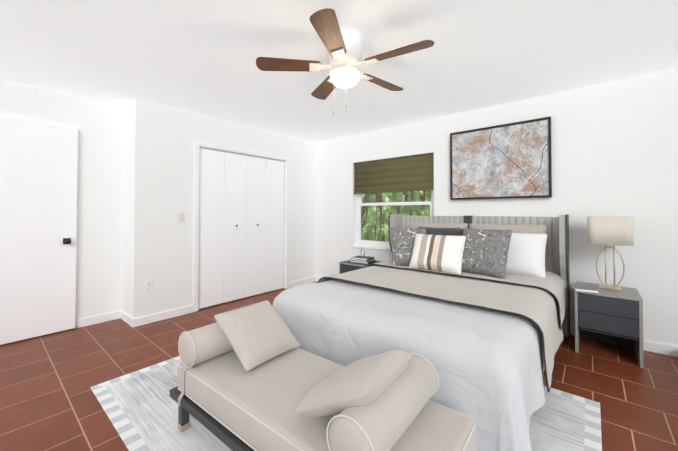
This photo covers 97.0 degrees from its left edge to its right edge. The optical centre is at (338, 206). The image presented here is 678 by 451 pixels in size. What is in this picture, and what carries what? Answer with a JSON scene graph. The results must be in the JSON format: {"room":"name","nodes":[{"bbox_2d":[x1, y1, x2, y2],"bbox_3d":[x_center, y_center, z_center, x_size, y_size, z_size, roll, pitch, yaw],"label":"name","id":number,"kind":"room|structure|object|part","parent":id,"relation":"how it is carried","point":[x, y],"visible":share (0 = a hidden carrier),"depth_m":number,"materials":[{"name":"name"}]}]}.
{"room":"bedroom","nodes":[
{"label":"bedroom","id":0,"kind":"room"},
{"bbox_2d":[0,80,123,341],"bbox_3d":[-2.273,0.063,3.854,0.120,2.440,4.600,-1,-1,40],"label":"wall","id":1,"kind":"structure","parent":0,"point":[99,125],"depth_m":3.27,"materials":[{"name":"white paint"}]},
{"bbox_2d":[0,116,77,344],"bbox_3d":[-3.031,0.211,2.823,0.038,2.088,0.850,-1,-1,40],"label":"door leaf","id":2,"kind":"structure","parent":1,"relation":"in","point":[38,190],"depth_m":2.91,"materials":[{"name":"white wood"}]},
{"bbox_2d":[64,239,70,243],"bbox_3d":[-2.767,0.350,3.057,0.062,0.058,0.058,-1,-1,40],"label":"door handle","id":3,"kind":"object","parent":2,"relation":"attached to","point":[67,241],"depth_m":3.04,"materials":[{"name":"black metal"}]},
{"bbox_2d":[77,311,119,327],"bbox_3d":[-2.641,1.232,3.296,0.012,0.085,0.360,-1,-1,40],"label":"baseboard","id":4,"kind":"structure","parent":1,"relation":"attached to","point":[92,320],"depth_m":3.29,"materials":[{"name":"white"}]},
{"bbox_2d":[121,102,131,315],"bbox_3d":[-2.353,0.056,3.425,0.310,2.440,0.120,-1,-1,40],"label":"wall","id":5,"kind":"structure","parent":0,"point":[126,218],"depth_m":3.38,"materials":[{"name":"white paint"}]},
{"bbox_2d":[120,310,131,325],"bbox_3d":[-2.354,1.232,3.321,0.420,0.085,0.012,-1,-1,40],"label":"baseboard","id":6,"kind":"structure","parent":5,"relation":"attached to","point":[123,315],"depth_m":3.32,"materials":[{"name":"white"}]},
{"bbox_2d":[130,98,315,318],"bbox_3d":[-1.345,0.070,4.289,0.120,2.440,2.740,-1,-1,40],"label":"wall","id":7,"kind":"structure","parent":0,"point":[164,137],"depth_m":3.52,"materials":[{"name":"white paint"}]},
{"bbox_2d":[145,281,151,291],"bbox_3d":[-2.088,0.872,3.294,0.008,0.115,0.070,-1,-1,40],"label":"electrical outlet","id":8,"kind":"object","parent":7,"relation":"attached to","point":[148,286],"visible":1,"depth_m":3.29,"materials":[{"name":"white plastic"}]},
{"bbox_2d":[131,305,192,327],"bbox_3d":[-1.982,1.233,3.411,0.012,0.085,0.627,-1,-1,40],"label":"baseboard","id":9,"kind":"structure","parent":7,"relation":"attached to","point":[139,321],"depth_m":3.37,"materials":[{"name":"white wood"}]},
{"bbox_2d":[179,213,184,222],"bbox_3d":[-1.867,0.131,3.563,0.014,0.115,0.070,-1,-1,40],"label":"light switch","id":10,"kind":"object","parent":7,"relation":"attached to","point":[181,217],"visible":1,"depth_m":3.56,"materials":[{"name":"white plastic"}]},
{"bbox_2d":[193,140,288,311],"bbox_3d":[-1.334,0.239,4.283,0.130,2.100,1.510,-1,-1,40],"label":"trim","id":11,"kind":"structure","parent":7,"relation":"attached to","point":[205,145],"depth_m":3.86,"materials":[{"name":"white wood"}]},
{"bbox_2d":[199,148,283,308],"bbox_3d":[-1.313,0.271,4.257,0.065,2.012,1.350,-1,-1,40],"label":"closet doors","id":12,"kind":"structure","parent":7,"relation":"in","point":[241,226],"depth_m":4.17,"materials":[{"name":"white wood"}]},
{"bbox_3d":[-1.652,0.265,3.879,0.034,2.012,0.334,-1,-1,40],"label":"panel","id":13,"kind":"part","parent":12,"relation":"part of","materials":[{"name":"white wood"}]},
{"bbox_3d":[-1.434,0.269,4.138,0.034,2.012,0.334,-1,-1,40],"label":"panel","id":14,"kind":"part","parent":12,"relation":"part of","materials":[{"name":"white wood"}]},
{"bbox_3d":[-1.216,0.273,4.397,0.034,2.012,0.334,-1,-1,40],"label":"panel","id":15,"kind":"part","parent":12,"relation":"part of","materials":[{"name":"white wood"}]},
{"bbox_3d":[-0.998,0.277,4.656,0.034,2.012,0.334,-1,-1,40],"label":"panel","id":16,"kind":"part","parent":12,"relation":"part of","materials":[{"name":"white wood"}]},
{"bbox_2d":[289,277,314,287],"bbox_3d":[-0.619,1.259,5.029,0.012,0.085,0.565,-1,-1,40],"label":"baseboard","id":17,"kind":"structure","parent":7,"relation":"attached to","point":[312,279],"depth_m":5.01,"materials":[{"name":"white wood"}]},
{"bbox_2d":[0,281,677,450],"bbox_3d":[-0.401,1.288,2.285,4.980,0.060,4.880,-1,-1,40],"label":"floor","id":18,"kind":"structure","parent":0,"point":[49,401],"depth_m":2.17,"materials":[{"name":"tile"}]},
{"bbox_2d":[90,356,601,450],"bbox_3d":[-0.032,1.249,1.994,2.700,0.008,2.050,-1,-1,40],"label":"rug","id":19,"kind":"object","parent":18,"relation":"on","point":[140,407],"visible":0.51,"depth_m":1.76,"materials":[{"name":"white fabric"}]},
{"bbox_2d":[170,300,476,450],"bbox_3d":[-0.175,0.924,1.472,1.520,0.625,0.623,-1,-1,38],"label":"bench","id":20,"kind":"object","parent":19,"relation":"on","point":[252,377],"visible":1,"depth_m":1.29,"materials":[{"name":"grey fabric"}]},
{"bbox_3d":[-0.871,1.142,1.684,0.044,0.136,0.044,-1,-1,38],"label":"leg","id":21,"kind":"part","parent":20,"relation":"part of","materials":[{"name":"grey wood"}]},
{"bbox_3d":[-0.175,1.050,1.470,1.520,0.040,0.610,-1,-1,38],"label":"frame","id":22,"kind":"part","parent":20,"relation":"part of","materials":[{"name":"grey wood"}]},
{"bbox_2d":[214,300,299,370],"bbox_3d":[-0.486,0.747,1.808,0.400,0.123,0.400,40,23,31],"label":"pillow","id":23,"kind":"object","parent":20,"relation":"on","point":[258,335],"depth_m":1.73,"materials":[{"name":"fabric"}]},
{"bbox_2d":[177,348,476,450],"bbox_3d":[-0.175,0.952,1.472,1.470,0.154,0.570,-1,-1,38],"label":"cushion","id":24,"kind":"object","parent":20,"relation":"on","point":[255,408],"depth_m":1.35,"materials":[{"name":"fabric"}]},
{"bbox_2d":[293,349,412,416],"bbox_3d":[0.071,0.728,1.245,0.400,0.122,0.400,-37,-22,32],"label":"pillow","id":25,"kind":"object","parent":20,"relation":"on","point":[364,387],"depth_m":1.12,"materials":[{"name":"fabric"}]},
{"bbox_2d":[273,214,569,450],"bbox_3d":[0.823,0.662,2.700,1.884,1.187,2.344,-1,-1,40],"label":"bed","id":26,"kind":"object","parent":19,"relation":"on","point":[474,311],"visible":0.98,"depth_m":2.06,"materials":[{"name":"grey fabric"}]},
{"bbox_2d":[390,227,425,265],"bbox_3d":[0.822,0.444,3.386,0.470,0.470,0.166,0,-26,5],"label":"pillow","id":27,"kind":"object","parent":26,"relation":"on","point":[403,239],"depth_m":3.34,"materials":[{"name":"grey fabric"}]},
{"bbox_2d":[273,279,544,450],"bbox_3d":[0.661,0.938,2.507,1.842,0.605,1.859,-1,-1,40],"label":"duvet","id":28,"kind":"object","parent":26,"relation":"on","point":[484,339],"depth_m":1.75,"materials":[{"name":"white fabric"}]},
{"bbox_2d":[418,226,460,235],"bbox_3d":[1.069,0.452,3.307,0.500,0.500,0.168,-1,-23,37],"label":"pillow","id":29,"kind":"object","parent":26,"relation":"on","point":[422,230],"depth_m":3.29,"materials":[{"name":"grey fabric"}]},
{"bbox_2d":[452,229,496,235],"bbox_3d":[1.345,0.453,3.075,0.500,0.500,0.163,-1,-23,43],"label":"pillow","id":30,"kind":"object","parent":26,"relation":"on","point":[455,232],"depth_m":3.17,"materials":[{"name":"grey fabric"}]},
{"bbox_3d":[1.552,0.668,3.566,1.770,1.120,0.076,-1,-1,40],"label":"headboard panel","id":31,"kind":"part","parent":26,"relation":"part of","materials":[{"name":"beige fabric"}]},
{"bbox_2d":[461,228,511,277],"bbox_3d":[1.383,0.425,2.888,0.164,0.470,0.470,33,-22,-37],"label":"pillow","id":32,"kind":"object","parent":26,"relation":"on","point":[484,252],"depth_m":2.80,"materials":[{"name":"grey fabric"}]},
{"bbox_2d":[506,233,546,277],"bbox_3d":[1.651,0.457,2.989,0.700,0.440,0.203,-1,-23,40],"label":"pillow","id":33,"kind":"object","parent":26,"relation":"on","point":[526,252],"depth_m":2.80,"materials":[{"name":"white fabric"}]},
{"bbox_2d":[339,260,382,273],"bbox_3d":[0.334,1.038,4.311,0.500,0.503,0.449,-1,-1,40],"label":"nightstand","id":34,"kind":"object","parent":18,"relation":"on","point":[346,266],"visible":0.1,"depth_m":4.20,"materials":[{"name":"grey wood"}]},
{"bbox_3d":[0.288,0.886,4.258,0.452,0.141,0.304,-1,-1,40],"label":"drawer","id":35,"kind":"part","parent":34,"relation":"part of","materials":[{"name":"grey wood"}]},
{"bbox_2d":[350,255,375,263],"bbox_3d":[0.343,0.751,4.295,0.314,0.070,0.242,-1,-1,40],"label":"books","id":36,"kind":"object","parent":34,"relation":"on","point":[364,260],"visible":1,"depth_m":4.22,"materials":[{"name":"grey paper"}]},
{"bbox_2d":[574,282,643,368],"bbox_3d":[2.346,0.994,2.634,0.420,0.540,0.424,-1,-1,40],"label":"nightstand","id":37,"kind":"object","parent":18,"relation":"on","point":[612,317],"visible":0.88,"depth_m":2.49,"materials":[{"name":"grey wood"}]},
{"bbox_2d":[570,283,597,292],"bbox_3d":[2.144,0.710,2.628,0.152,0.022,0.212,0,-1,28],"label":"books","id":38,"kind":"object","parent":37,"relation":"on","point":[584,288],"visible":0.98,"depth_m":2.57,"materials":[{"name":"white paper"}]},
{"bbox_3d":[2.308,0.965,2.588,0.372,0.141,0.304,-1,-1,40],"label":"drawer","id":39,"kind":"part","parent":37,"relation":"part of","materials":[{"name":"grey wood"}]},
{"bbox_3d":[2.308,0.820,2.590,0.372,0.141,0.304,-1,-1,40],"label":"drawer","id":40,"kind":"part","parent":37,"relation":"part of","materials":[{"name":"grey wood"}]},
{"bbox_2d":[578,326,638,340],"bbox_3d":[2.346,1.051,2.632,0.376,0.015,0.395,-1,-1,40],"label":"shelf","id":41,"kind":"object","parent":37,"relation":"attached to","point":[601,331],"depth_m":2.47,"materials":[{"name":"grey wood"}]},
{"bbox_2d":[587,216,633,290],"bbox_3d":[2.390,0.403,2.648,0.300,0.639,0.170,-1,-1,40],"label":"lamp","id":42,"kind":"object","parent":37,"relation":"on","point":[613,231],"visible":1,"depth_m":2.60,"materials":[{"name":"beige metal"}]},
{"bbox_3d":[2.369,0.519,2.664,0.010,0.379,0.010,-1,-1,40],"label":"rod","id":43,"kind":"part","parent":42,"relation":"part of","materials":[{"name":"gold metal"}]},
{"bbox_3d":[2.390,0.206,2.651,0.300,0.245,0.170,-1,-1,40],"label":"lamp shade","id":44,"kind":"part","parent":42,"relation":"part of","materials":[{"name":"beige fabric"}]},
{"bbox_3d":[2.411,0.518,2.628,0.010,0.379,0.010,-1,-1,40],"label":"rod","id":45,"kind":"part","parent":42,"relation":"part of","materials":[{"name":"gold metal"}]},
{"bbox_2d":[0,0,677,142],"bbox_3d":[-0.401,-1.211,2.324,4.980,0.060,4.880,-1,-1,40],"label":"ceiling","id":46,"kind":"structure","parent":0,"point":[197,56],"depth_m":2.29,"materials":[{"name":"white paint"}]},
{"bbox_2d":[256,8,434,114],"bbox_3d":[0.077,-0.904,2.119,1.170,0.558,1.170,-1,-1,40],"label":"ceiling fan","id":47,"kind":"object","parent":46,"relation":"hanging from","point":[345,61],"visible":1,"depth_m":2.03,"materials":[{"name":"brown wood"}]},
{"bbox_3d":[-0.347,-0.985,2.084,0.452,0.008,0.140,0,-13,-5],"label":"blade","id":48,"kind":"part","parent":47,"relation":"part of","materials":[{"name":"brown wood"}]},
{"label":"blade","id":49,"kind":"part","parent":47,"relation":"part of","materials":[{"name":"brown wood"}]},
{"bbox_3d":[-0.047,-0.991,1.737,0.140,0.008,0.452,-13,-4,13],"label":"blade","id":50,"kind":"part","parent":47,"relation":"part of","materials":[{"name":"brown wood"}]},
{"bbox_3d":[-0.028,-0.816,2.058,0.008,0.341,0.029,-1,-1,40],"label":"chain","id":51,"kind":"part","parent":47,"relation":"part of","materials":[{"name":"gold metal"}]},
{"bbox_3d":[0.042,-1.066,2.119,0.260,0.233,0.260,-1,-1,40],"label":"motor","id":52,"kind":"part","parent":47,"relation":"part of","materials":[{"name":"white metal"}]},
{"bbox_3d":[0.042,-0.899,2.116,0.212,0.098,0.212,-1,-1,40],"label":"lamp shade","id":53,"kind":"part","parent":47,"relation":"part of","materials":[{"name":"white glass"}]},
{"bbox_3d":[0.338,-0.981,2.373,0.452,0.008,0.140,1,11,-41],"label":"blade","id":54,"kind":"part","parent":47,"relation":"part of","materials":[{"name":"brown wood"}]},
{"bbox_3d":[0.377,-0.988,1.915,0.452,0.008,0.140,-1,11,31],"label":"blade","id":55,"kind":"part","parent":47,"relation":"part of","materials":[{"name":"brown wood"}]},
{"bbox_2d":[315,68,677,346],"bbox_3d":[1.119,0.067,4.109,4.980,2.440,0.160,-1,-1,40],"label":"wall","id":56,"kind":"structure","parent":0,"point":[614,148],"depth_m":2.92,"materials":[{"name":"white paint"}]},
{"bbox_2d":[352,155,433,250],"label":"window","id":57,"kind":"structure","parent":56,"relation":"in","point":[410,173],"depth_m":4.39,"materials":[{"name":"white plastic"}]},
{"bbox_2d":[354,153,433,164],"bbox_3d":[0.761,-0.690,4.387,1.310,0.032,0.045,-1,-1,40],"label":"blind headrail","id":58,"kind":"object","parent":57,"relation":"attached to","point":[406,157],"visible":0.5,"depth_m":4.31,"materials":[{"name":"green fabric"}]},
{"bbox_2d":[354,188,433,193],"bbox_3d":[0.749,-0.229,4.366,1.310,0.024,0.032,-1,-1,40],"label":"rail","id":59,"kind":"object","parent":57,"relation":"attached to","point":[395,191],"visible":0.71,"depth_m":4.29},
{"bbox_2d":[354,155,433,191],"bbox_3d":[0.748,-0.467,4.368,1.310,0.480,0.025,-1,-1,40],"label":"shade","id":60,"kind":"object","parent":57,"relation":"attached to","point":[418,172],"depth_m":4.30,"materials":[{"name":"green fabric"}]},
{"bbox_3d":[0.801,-0.048,4.425,1.326,1.316,0.060,-1,-1,40],"label":"frame","id":61,"kind":"part","parent":57,"relation":"part of","materials":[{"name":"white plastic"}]},
{"bbox_3d":[0.786,0.249,4.402,1.240,0.635,0.037,-1,-1,40],"label":"window sash","id":62,"kind":"part","parent":57,"relation":"part of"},
{"bbox_3d":[0.808,-0.346,4.437,1.240,0.635,0.020,-1,-1,40],"label":"window sash","id":63,"kind":"part","parent":57,"relation":"part of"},
{"bbox_3d":[0.812,-0.048,4.438,1.220,1.210,0.004,-1,-1,40],"label":"glass","id":64,"kind":"part","parent":57,"relation":"part of","materials":[{"name":"clear glass"}]},
{"bbox_2d":[315,276,677,356],"bbox_3d":[1.217,1.241,3.896,4.280,0.085,0.012,-1,-1,40],"label":"baseboard","id":65,"kind":"structure","parent":56,"relation":"attached to","point":[660,348],"depth_m":2.59,"materials":[{"name":"white wood"}]},
{"bbox_2d":[450,117,551,199],"bbox_3d":[1.790,-0.509,3.417,1.030,0.830,0.042,-1,-1,40],"label":"picture","id":66,"kind":"object","parent":56,"relation":"attached to","point":[509,160],"visible":0.98,"depth_m":3.37,"materials":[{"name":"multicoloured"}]}
]}

